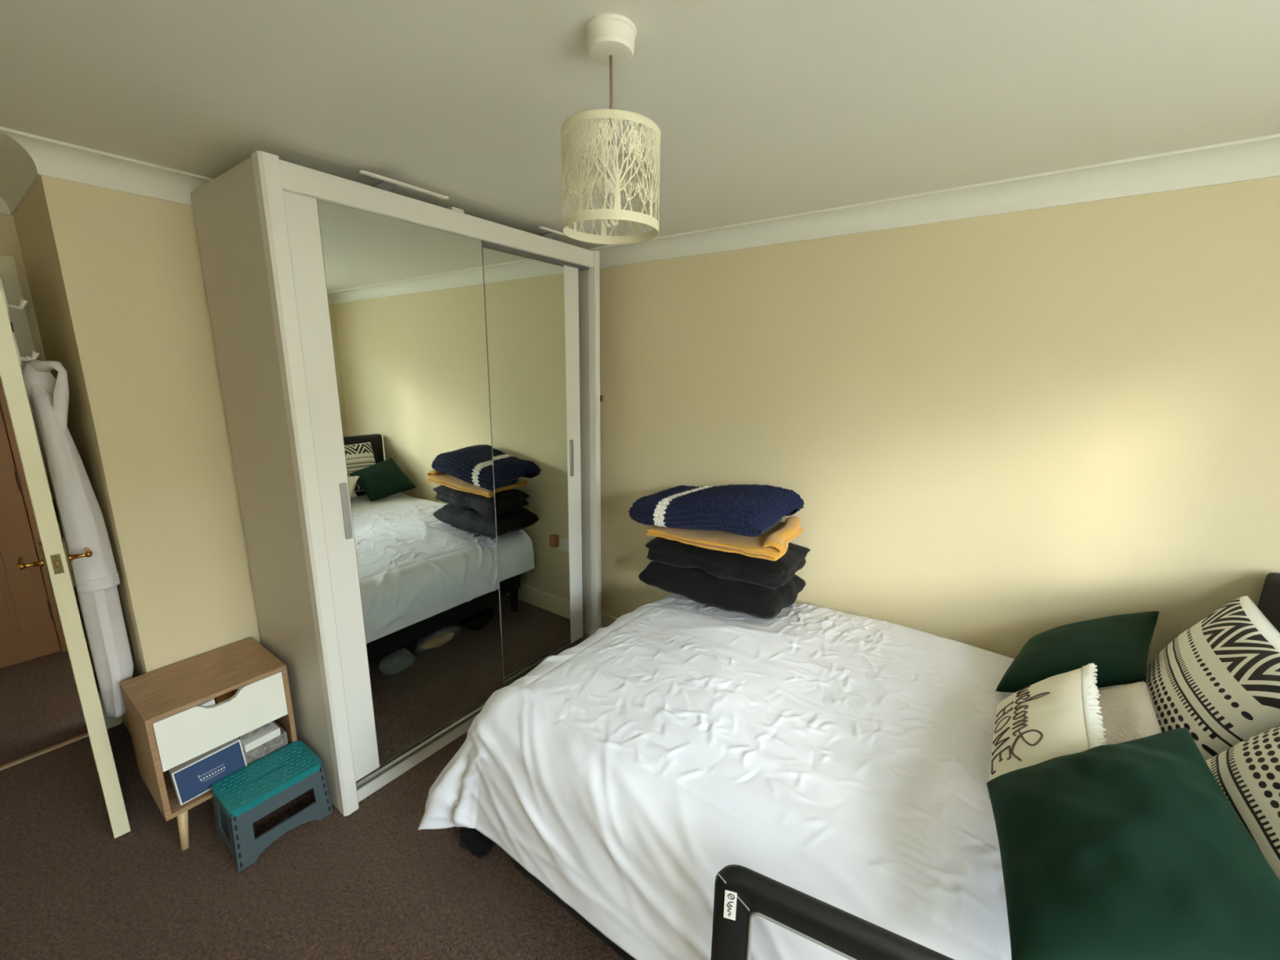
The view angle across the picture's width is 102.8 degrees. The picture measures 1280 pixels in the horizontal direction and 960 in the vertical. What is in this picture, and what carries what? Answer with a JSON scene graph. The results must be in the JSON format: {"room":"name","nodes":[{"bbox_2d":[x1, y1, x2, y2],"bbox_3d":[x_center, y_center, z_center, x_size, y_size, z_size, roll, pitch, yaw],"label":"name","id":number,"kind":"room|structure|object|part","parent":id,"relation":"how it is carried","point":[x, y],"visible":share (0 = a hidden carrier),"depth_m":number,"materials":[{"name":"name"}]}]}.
{"room":"bedroom","nodes":[
{"label":"bedroom","id":0,"kind":"room"},
{"bbox_2d":[28,522,60,647],"bbox_3d":[-3.647,-0.073,2.546,0.100,2.300,1.450,9,15,35],"label":"wall","id":1,"kind":"structure","parent":0,"point":[28,522],"depth_m":2.93,"materials":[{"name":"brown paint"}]},
{"bbox_2d":[0,408,60,668],"bbox_3d":[-3.615,0.098,2.499,0.050,1.974,0.775,9,15,35],"label":"door","id":2,"kind":"structure","parent":1,"relation":"in","point":[28,632],"depth_m":2.82,"materials":[{"name":"brown paint"}]},
{"bbox_3d":[-3.516,0.581,2.723,0.010,0.610,0.230,9,15,35],"label":"raised panel","id":3,"kind":"part","parent":2,"relation":"part of","materials":[{"name":"brown paint"}]},
{"bbox_2d":[0,377,67,652],"bbox_3d":[-3.619,0.068,2.485,0.052,2.050,0.920,9,15,35],"label":"door frame","id":4,"kind":"structure","parent":1,"relation":"attached to","point":[3,406],"depth_m":2.82,"materials":[{"name":"brown paint"}]},
{"bbox_2d":[13,175,179,678],"bbox_3d":[-2.139,0.053,2.043,0.845,2.300,0.092,9,15,35],"label":"wall","id":5,"kind":"structure","parent":0,"point":[54,224],"depth_m":1.76,"materials":[{"name":"beige paint"}]},
{"bbox_2d":[0,130,40,215],"bbox_3d":[-2.103,-1.002,1.691,0.825,0.088,0.080,9,15,35],"label":"cove","id":6,"kind":"object","parent":5,"relation":"attached to","point":[19,175],"visible":0.98,"depth_m":1.64,"materials":[{"name":"white paint"}]},
{"bbox_2d":[0,254,121,728],"bbox_3d":[-2.763,0.215,1.829,0.117,2.060,0.986,9,15,35],"label":"door frame","id":7,"kind":"structure","parent":5,"relation":"attached to","point":[9,275],"depth_m":2.01,"materials":[{"name":"beige wood"}]},
{"bbox_2d":[0,213,122,722],"bbox_3d":[-2.800,0.105,1.765,0.100,2.300,1.138,9,15,35],"label":"wall","id":8,"kind":"structure","parent":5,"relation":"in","point":[9,241],"depth_m":1.99,"materials":[{"name":"beige paint"}]},
{"bbox_2d":[0,196,12,215],"bbox_3d":[-2.714,-0.964,1.482,0.080,0.088,1.138,9,15,35],"label":"cove","id":9,"kind":"object","parent":8,"relation":"attached to","point":[4,209],"visible":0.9,"depth_m":1.94,"materials":[{"name":"white paint"}]},
{"bbox_2d":[0,280,130,838],"bbox_3d":[-2.158,0.246,1.876,0.838,1.977,0.163,10,16,38],"label":"door","id":10,"kind":"structure","parent":5,"relation":"in","point":[55,560],"depth_m":1.62,"materials":[{"name":"beige wood"}]},
{"bbox_2d":[0,277,27,322],"bbox_3d":[-1.958,-0.560,1.603,0.040,0.129,0.045,10,16,38],"label":"hook","id":11,"kind":"object","parent":10,"relation":"hanging from","point":[22,304],"depth_m":1.60,"materials":[{"name":"white plastic"}]},
{"bbox_3d":[-2.031,-0.169,1.655,0.253,0.800,0.001,10,16,38],"label":"raised panel","id":12,"kind":"part","parent":10,"relation":"part of","materials":[{"name":"beige wood"}]},
{"bbox_2d":[13,332,39,364],"bbox_3d":[-1.959,-0.419,1.633,0.040,0.097,0.045,10,16,38],"label":"hook","id":13,"kind":"object","parent":10,"relation":"hanging from","point":[34,355],"depth_m":1.63,"materials":[{"name":"white plastic"}]},
{"bbox_2d":[22,355,133,717],"bbox_3d":[-1.992,0.219,1.829,0.298,1.289,0.121,10,16,38],"label":"bathrobe","id":14,"kind":"object","parent":13,"relation":"hanging from","point":[95,577],"visible":0.98,"depth_m":1.74,"materials":[{"name":"white fabric"}]},
{"bbox_3d":[-1.946,0.259,1.632,0.117,0.024,0.060,10,16,38],"label":"lever","id":15,"kind":"part","parent":10,"relation":"part of","materials":[{"name":"gold metal"}]},
{"bbox_3d":[-1.893,0.276,1.627,0.044,0.155,0.006,10,16,38],"label":"handle plate","id":16,"kind":"part","parent":10,"relation":"part of","materials":[{"name":"gold metal"}]},
{"bbox_3d":[-1.840,0.266,1.612,0.002,0.063,0.021,10,16,38],"label":"latch plate","id":17,"kind":"part","parent":10,"relation":"part of","materials":[{"name":"gold metal"}]},
{"bbox_3d":[-1.862,0.269,1.663,0.044,0.155,0.006,10,16,38],"label":"handle plate","id":18,"kind":"part","parent":10,"relation":"part of","materials":[{"name":"gold metal"}]},
{"bbox_3d":[-2.042,0.740,1.851,0.253,0.600,0.001,10,16,38],"label":"raised panel","id":19,"kind":"part","parent":10,"relation":"part of","materials":[{"name":"beige wood"}]},
{"bbox_3d":[-1.881,0.243,1.710,0.117,0.024,0.060,10,16,38],"label":"lever","id":20,"kind":"part","parent":10,"relation":"part of","materials":[{"name":"gold metal"}]},
{"bbox_2d":[121,712,131,735],"bbox_3d":[-2.142,1.129,2.199,0.745,0.130,0.016,9,15,35],"label":"baseboard","id":21,"kind":"structure","parent":5,"relation":"attached to","point":[124,717],"depth_m":2.35,"materials":[{"name":"beige wood"}]},
{"bbox_2d":[85,184,262,662],"bbox_3d":[-1.249,-0.062,2.631,0.100,2.300,1.920,9,15,35],"label":"wall","id":22,"kind":"structure","parent":0,"point":[148,249],"depth_m":1.87,"materials":[{"name":"beige paint"}]},
{"bbox_2d":[0,126,213,206],"bbox_3d":[-1.213,-1.117,2.279,0.080,0.088,2.092,9,15,35],"label":"cove","id":23,"kind":"object","parent":22,"relation":"attached to","point":[54,158],"visible":0.3,"depth_m":1.63,"materials":[{"name":"white paint"}]},
{"bbox_2d":[0,649,624,959],"bbox_3d":[-0.769,1.350,1.797,6.000,0.100,3.350,9,15,35],"label":"floor","id":24,"kind":"structure","parent":0,"point":[366,883],"depth_m":1.69,"materials":[{"name":"brown carpet"}]},
{"bbox_2d":[0,732,88,770],"bbox_3d":[-2.748,1.224,2.023,0.033,0.006,0.802,9,15,35],"label":"threshold","id":25,"kind":"object","parent":24,"relation":"on","point":[86,735],"depth_m":2.22,"materials":[{"name":"brown wood"}]},
{"bbox_2d":[119,637,297,850],"bbox_3d":[-1.605,0.980,1.939,0.347,0.547,0.398,9,15,35],"label":"nightstand","id":26,"kind":"object","parent":24,"relation":"on","point":[169,727],"visible":0.73,"depth_m":1.80,"materials":[{"name":"brown wood"}]},
{"bbox_3d":[-1.716,0.931,1.770,0.347,0.349,0.016,9,15,35],"label":"panel","id":27,"kind":"part","parent":26,"relation":"part of","materials":[{"name":"brown wood"}]},
{"bbox_3d":[-1.597,1.206,1.789,0.032,0.168,0.053,-4,13,-21],"label":"leg","id":28,"kind":"part","parent":26,"relation":"part of","materials":[{"name":"brown wood"}]},
{"bbox_2d":[199,698,215,706],"bbox_3d":[-1.554,0.795,1.805,0.100,0.050,0.050,8,14,29],"label":"paper packet","id":29,"kind":"object","parent":26,"relation":"in","point":[211,702],"visible":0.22,"depth_m":1.78,"materials":[{"name":"white paper"}]},
{"bbox_2d":[168,737,247,804],"bbox_3d":[-1.522,1.025,1.807,0.060,0.131,0.196,9,15,35],"label":"gift box","id":30,"kind":"object","parent":26,"relation":"on","point":[193,778],"visible":0.94,"depth_m":1.78,"materials":[{"name":"blue cardboard"}]},
{"bbox_3d":[-1.470,0.843,1.812,0.017,0.181,0.363,9,15,35],"label":"drawer","id":31,"kind":"part","parent":26,"relation":"part of","materials":[{"name":"white wood"}]},
{"bbox_2d":[213,689,235,704],"bbox_3d":[-1.513,0.795,1.864,0.100,0.040,0.060,11,16,40],"label":"handle","id":32,"kind":"object","parent":26,"relation":"in","point":[227,695],"visible":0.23,"depth_m":1.84,"materials":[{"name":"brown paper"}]},
{"bbox_2d":[243,720,288,765],"bbox_3d":[-1.500,1.018,1.995,0.213,0.086,0.144,9,15,35],"label":"storage box","id":33,"kind":"object","parent":26,"relation":"on","point":[280,741],"visible":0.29,"depth_m":1.94,"materials":[{"name":"grey fabric"}]},
{"bbox_2d":[237,721,280,752],"bbox_3d":[-1.498,0.964,1.969,0.200,0.030,0.115,8,14,32],"label":"magazine","id":34,"kind":"object","parent":33,"relation":"on","point":[252,742],"visible":0.44,"depth_m":1.92,"materials":[{"name":"white paper"}]},
{"bbox_2d":[239,723,269,740],"bbox_3d":[-1.501,0.933,1.965,0.160,0.022,0.090,12,16,41],"label":"photo card","id":35,"kind":"object","parent":34,"relation":"on","point":[266,726],"visible":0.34,"depth_m":1.91,"materials":[{"name":"white paper"}]},
{"bbox_3d":[-1.493,0.868,2.074,0.347,0.349,0.016,9,15,35],"label":"panel","id":36,"kind":"part","parent":26,"relation":"part of","materials":[{"name":"brown wood"}]},
{"bbox_2d":[211,740,332,871],"bbox_3d":[-1.343,1.163,1.863,0.220,0.225,0.297,9,15,35],"label":"step stool","id":37,"kind":"object","parent":24,"relation":"on","point":[248,794],"visible":1,"depth_m":1.80,"materials":[{"name":"teal plastic"}]},
{"bbox_3d":[-1.423,1.157,1.921,0.023,0.210,0.291,9,15,35],"label":"leg panel","id":38,"kind":"part","parent":37,"relation":"part of","materials":[{"name":"grey plastic"}]},
{"bbox_3d":[-1.425,1.194,1.753,0.217,0.208,0.016,9,15,35],"label":"panel","id":39,"kind":"part","parent":37,"relation":"part of","materials":[{"name":"grey plastic"}]},
{"bbox_3d":[-1.263,1.183,1.809,0.023,0.210,0.291,9,15,35],"label":"leg panel","id":40,"kind":"part","parent":37,"relation":"part of","materials":[{"name":"grey plastic"}]},
{"bbox_3d":[-1.261,1.148,1.977,0.217,0.208,0.016,9,15,35],"label":"panel","id":41,"kind":"part","parent":37,"relation":"part of","materials":[{"name":"grey plastic"}]},
{"bbox_2d":[191,151,600,816],"bbox_3d":[-0.905,0.003,2.456,0.615,2.254,1.504,9,15,35],"label":"wardrobe","id":42,"kind":"object","parent":24,"relation":"on","point":[411,387],"visible":0.9,"depth_m":1.98,"materials":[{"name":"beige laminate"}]},
{"bbox_3d":[-1.350,0.122,1.893,0.565,2.248,0.052,9,15,35],"label":"panel","id":43,"kind":"part","parent":42,"relation":"part of","materials":[{"name":"beige laminate"}]},
{"bbox_3d":[-1.100,0.159,1.718,0.050,2.254,0.052,9,15,35],"label":"post","id":44,"kind":"part","parent":42,"relation":"part of","materials":[{"name":"white laminate"}]},
{"bbox_3d":[-1.039,0.111,1.806,0.010,0.203,0.022,9,15,35],"label":"handle","id":45,"kind":"part","parent":42,"relation":"part of","materials":[{"name":"silver metal"}]},
{"bbox_2d":[359,169,448,199],"bbox_3d":[-0.848,-1.008,1.778,0.153,0.014,0.310,9,15,35],"label":"light","id":46,"kind":"object","parent":42,"relation":"on","point":[386,184],"visible":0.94,"depth_m":1.72,"materials":[{"name":"white plastic"}]},
{"bbox_3d":[-0.850,0.078,2.081,0.003,2.086,0.628,9,15,35],"label":"mirror panel","id":47,"kind":"part","parent":42,"relation":"part of","materials":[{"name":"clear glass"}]},
{"bbox_2d":[447,206,464,213],"bbox_3d":[-0.723,-1.052,2.001,0.040,0.020,0.055,9,15,35],"label":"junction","id":48,"kind":"object","parent":42,"relation":"on","point":[453,208],"visible":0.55,"depth_m":1.98,"materials":[{"name":"white plastic"}]},
{"bbox_3d":[-0.676,0.025,2.337,0.029,2.090,0.004,9,15,35],"label":"edge trim","id":49,"kind":"part","parent":42,"relation":"part of","materials":[{"name":"grey metal"}]},
{"bbox_3d":[-0.559,-0.018,2.541,0.003,2.086,0.566,9,15,35],"label":"mirror panel","id":50,"kind":"part","parent":42,"relation":"part of","materials":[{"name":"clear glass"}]},
{"bbox_2d":[537,226,585,242],"bbox_3d":[-0.402,-1.133,2.386,0.153,0.014,0.300,9,15,35],"label":"light","id":51,"kind":"object","parent":42,"relation":"on","point":[551,233],"visible":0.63,"depth_m":2.32,"materials":[{"name":"white plastic"}]},
{"bbox_3d":[-0.371,-0.118,2.774,0.010,0.200,0.022,9,15,35],"label":"handle","id":52,"kind":"part","parent":42,"relation":"part of","materials":[{"name":"silver metal"}]},
{"bbox_3d":[-0.341,-0.083,2.858,0.029,2.090,0.004,9,15,35],"label":"edge trim","id":53,"kind":"part","parent":42,"relation":"part of","materials":[{"name":"grey"}]},
{"bbox_3d":[-0.499,-0.117,3.053,0.565,2.248,0.040,9,15,35],"label":"panel","id":54,"kind":"part","parent":42,"relation":"part of","materials":[{"name":"beige laminate"}]},
{"bbox_3d":[-0.249,-0.080,2.878,0.050,2.254,0.040,9,15,35],"label":"post","id":55,"kind":"part","parent":42,"relation":"part of","materials":[{"name":"white laminate"}]},
{"bbox_2d":[458,826,496,858],"bbox_3d":[-0.574,1.254,1.793,0.167,0.091,0.106,9,15,35],"label":"frame","id":56,"kind":"object","parent":24,"relation":"on","point":[479,846],"visible":0.59,"depth_m":1.75,"materials":[{"name":"black fabric"}]},
{"bbox_2d":[514,572,1279,959],"bbox_3d":[0.692,0.809,1.573,1.995,1.085,1.563,9,15,35],"label":"bed","id":57,"kind":"object","parent":24,"relation":"on","point":[1268,605],"depth_m":0.95,"materials":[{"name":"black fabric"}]},
{"bbox_3d":[0.003,1.211,1.391,1.020,0.300,0.027,9,15,35],"label":"rail","id":58,"kind":"part","parent":57,"relation":"part of","materials":[{"name":"black fabric"}]},
{"bbox_2d":[417,592,1124,959],"bbox_3d":[0.476,0.909,1.732,1.874,0.489,1.574,9,15,35],"label":"duvet","id":59,"kind":"object","parent":57,"relation":"on","point":[842,760],"visible":0.81,"depth_m":1.40,"materials":[{"name":"white fabric"}]},
{"bbox_2d":[638,560,805,618],"bbox_3d":[0.381,0.474,2.424,0.709,0.145,0.416,9,15,35],"label":"bedding","id":60,"kind":"object","parent":59,"relation":"on","point":[697,585],"visible":0.65,"depth_m":2.24,"materials":[{"name":"black fabric"}]},
{"bbox_2d":[644,536,810,588],"bbox_3d":[0.389,0.339,2.386,0.713,0.155,0.402,9,15,35],"label":"bedding","id":61,"kind":"object","parent":60,"relation":"on","point":[766,573],"visible":0.62,"depth_m":2.21,"materials":[{"name":"black fabric"}]},
{"bbox_2d":[644,515,803,560],"bbox_3d":[0.396,0.215,2.331,0.650,0.106,0.384,9,15,35],"label":"throw","id":62,"kind":"object","parent":61,"relation":"on","point":[772,544],"visible":0.58,"depth_m":2.18,"materials":[{"name":"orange fabric"}]},
{"bbox_2d":[628,484,804,537],"bbox_3d":[0.336,0.120,2.361,0.720,0.205,0.480,9,15,35],"label":"knitted blanket","id":63,"kind":"object","parent":62,"relation":"on","point":[749,510],"visible":1,"depth_m":2.20,"materials":[{"name":"blue fabric"}]},
{"bbox_2d":[987,663,1110,798],"bbox_3d":[1.062,0.630,1.326,0.229,0.159,0.623,9,15,35],"label":"cushion","id":64,"kind":"object","parent":59,"relation":"on","point":[1055,716],"visible":0.9,"depth_m":1.26,"materials":[{"name":"beige fabric"}]},
{"bbox_2d":[995,611,1159,693],"bbox_3d":[1.417,0.556,1.651,0.473,0.247,0.314,-10,16,-42],"label":"velvet cushion","id":65,"kind":"object","parent":59,"relation":"on","point":[1118,645],"visible":0.91,"depth_m":1.59,"materials":[{"name":"green fabric"}]},
{"bbox_2d":[1096,681,1161,744],"bbox_3d":[1.196,0.653,1.311,0.179,0.181,0.413,11,16,39],"label":"cushion","id":66,"kind":"object","parent":59,"relation":"on","point":[1128,713],"visible":0.28,"depth_m":1.28,"materials":[{"name":"beige fabric"}]},
{"bbox_2d":[986,727,1279,959],"bbox_3d":[0.883,0.654,0.951,0.359,0.211,0.590,7,14,28],"label":"velvet cushion","id":67,"kind":"object","parent":59,"relation":"on","point":[1135,849],"visible":1,"depth_m":0.84,"materials":[{"name":"green fabric"}]},
{"bbox_2d":[1137,595,1279,760],"bbox_3d":[1.518,0.550,1.360,0.246,0.370,0.589,11,16,39],"label":"patterned pillow","id":68,"kind":"object","parent":59,"relation":"on","point":[1218,680],"visible":0.73,"depth_m":1.25,"materials":[{"name":"white fabric"}]},
{"bbox_2d":[1205,725,1279,880],"bbox_3d":[1.152,0.654,0.879,0.271,0.371,0.621,9,15,35],"label":"patterned pillow","id":69,"kind":"object","parent":59,"relation":"on","point":[1247,772],"visible":0.25,"depth_m":0.94,"materials":[{"name":"white fabric"}]},
{"bbox_3d":[0.590,0.993,0.799,1.018,0.502,0.039,7,14,28],"label":"bed guard","id":70,"kind":"part","parent":57,"relation":"part of","materials":[{"name":"black metal"}]},
{"bbox_3d":[1.515,0.866,1.071,0.073,0.965,1.420,9,15,35],"label":"headboard","id":71,"kind":"part","parent":57,"relation":"part of","materials":[{"name":"black fabric"}]},
{"bbox_2d":[0,0,1279,248],"bbox_3d":[-0.741,-0.996,1.293,6.000,0.100,3.350,9,15,35],"label":"ceiling","id":72,"kind":"structure","parent":0,"point":[762,109],"depth_m":1.19,"materials":[{"name":"white paint"}]},
{"bbox_2d":[560,13,661,244],"bbox_3d":[-0.059,-0.694,1.029,0.201,0.364,0.201,-1,12,-6],"label":"pendant lamp","id":73,"kind":"object","parent":72,"relation":"hanging from","point":[611,37],"visible":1,"depth_m":0.98,"materials":[{"name":"white plastic"}]},
{"bbox_3d":[-0.060,-0.600,1.050,0.036,0.034,0.036,9,15,35],"label":"bulb","id":74,"kind":"part","parent":73,"relation":"part of","materials":[{"name":"white glass"}]},
{"bbox_3d":[-0.060,-0.607,1.048,0.202,0.185,0.202,9,15,35],"label":"lamp shade","id":75,"kind":"part","parent":73,"relation":"part of","materials":[{"name":"beige metal"}]},
{"bbox_2d":[599,176,1279,685],"bbox_3d":[0.964,0.036,2.297,4.100,2.300,0.100,9,15,35],"label":"wall","id":76,"kind":"structure","parent":0,"point":[994,433],"depth_m":1.93,"materials":[{"name":"beige paint"}]},
{"bbox_2d":[600,395,603,401],"bbox_3d":[-0.225,-0.477,2.989,0.020,0.035,0.048,-5,13,-24],"label":"wall hook","id":77,"kind":"object","parent":76,"relation":"attached to","point":[601,396],"visible":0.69,"depth_m":2.99,"materials":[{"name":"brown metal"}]},
{"bbox_2d":[600,612,617,627],"bbox_3d":[0.908,1.104,2.486,3.844,0.130,0.016,9,15,35],"label":"baseboard","id":78,"kind":"structure","parent":76,"relation":"attached to","point":[606,620],"depth_m":3.26,"materials":[{"name":"beige wood"}]},
{"bbox_2d":[586,133,1279,268],"bbox_3d":[0.908,-1.033,2.005,3.860,0.088,0.080,9,15,35],"label":"cove","id":79,"kind":"object","parent":76,"relation":"attached to","point":[1258,157],"visible":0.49,"depth_m":1.79,"materials":[{"name":"white paint"}]}
]}

